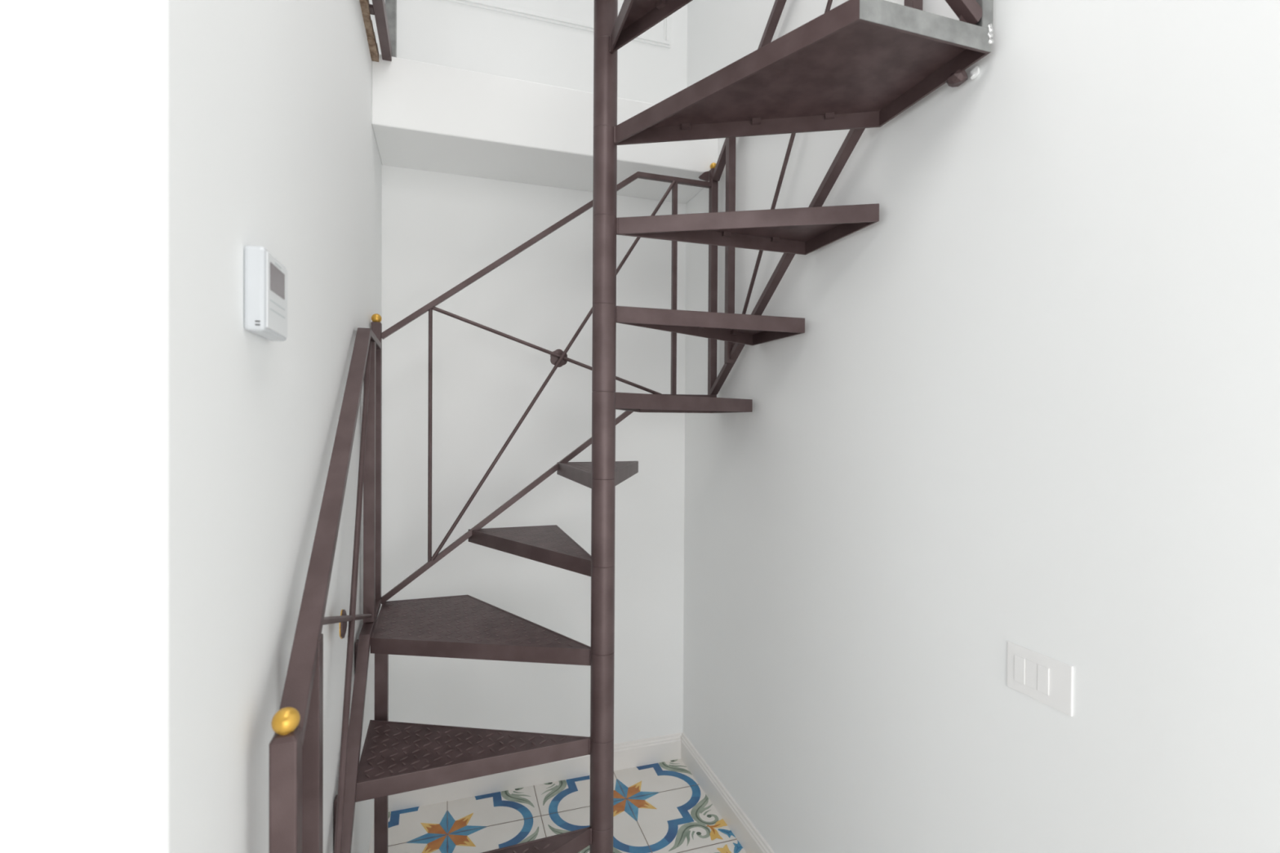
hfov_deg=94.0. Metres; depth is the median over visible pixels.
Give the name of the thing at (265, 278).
thermostat
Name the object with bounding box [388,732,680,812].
baseboard
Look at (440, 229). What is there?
wall
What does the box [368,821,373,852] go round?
baseboard
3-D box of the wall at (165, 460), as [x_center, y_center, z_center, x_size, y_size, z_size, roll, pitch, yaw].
[-1.706,0.184,1.003,2.176,2.660,1.756,0,0,-18]
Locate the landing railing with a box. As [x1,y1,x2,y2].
[368,0,396,61]
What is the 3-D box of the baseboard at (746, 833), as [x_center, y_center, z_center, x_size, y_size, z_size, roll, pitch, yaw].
[1.098,1.387,-0.282,0.014,0.105,5.958,0,0,-18]
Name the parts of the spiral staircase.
newel post, handrail, rail, newel post, support leg, tread plate, tread plate, tread plate, tread plate, rail, handrail, tread plate, tread plate, newel post, tread plate, handrail, tread plate, rail, tread plate, rail, newel post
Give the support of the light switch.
attached to the wall at (1032, 402)
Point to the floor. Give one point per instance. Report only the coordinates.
(660, 807)
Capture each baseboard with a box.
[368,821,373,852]
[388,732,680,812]
[680,732,774,852]
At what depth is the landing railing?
1.81 m
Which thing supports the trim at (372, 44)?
attached to the wall at (165, 460)
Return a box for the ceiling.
[371,53,718,203]
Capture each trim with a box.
[359,0,378,62]
[444,0,671,48]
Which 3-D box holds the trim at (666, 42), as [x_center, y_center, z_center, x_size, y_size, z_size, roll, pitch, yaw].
[-0.813,-2.391,2.186,1.992,1.600,0.012,0,0,-18]
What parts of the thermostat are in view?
panel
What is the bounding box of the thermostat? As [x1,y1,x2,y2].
[244,245,287,341]
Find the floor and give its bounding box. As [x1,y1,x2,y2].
[387,759,746,852]
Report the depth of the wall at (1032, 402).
1.07 m
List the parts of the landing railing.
post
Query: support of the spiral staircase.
on the floor
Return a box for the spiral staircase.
[268,0,994,852]
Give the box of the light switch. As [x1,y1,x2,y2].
[1006,641,1073,716]
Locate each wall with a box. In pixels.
[0,0,382,852]
[368,0,687,743]
[683,0,1279,852]
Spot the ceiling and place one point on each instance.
(425, 116)

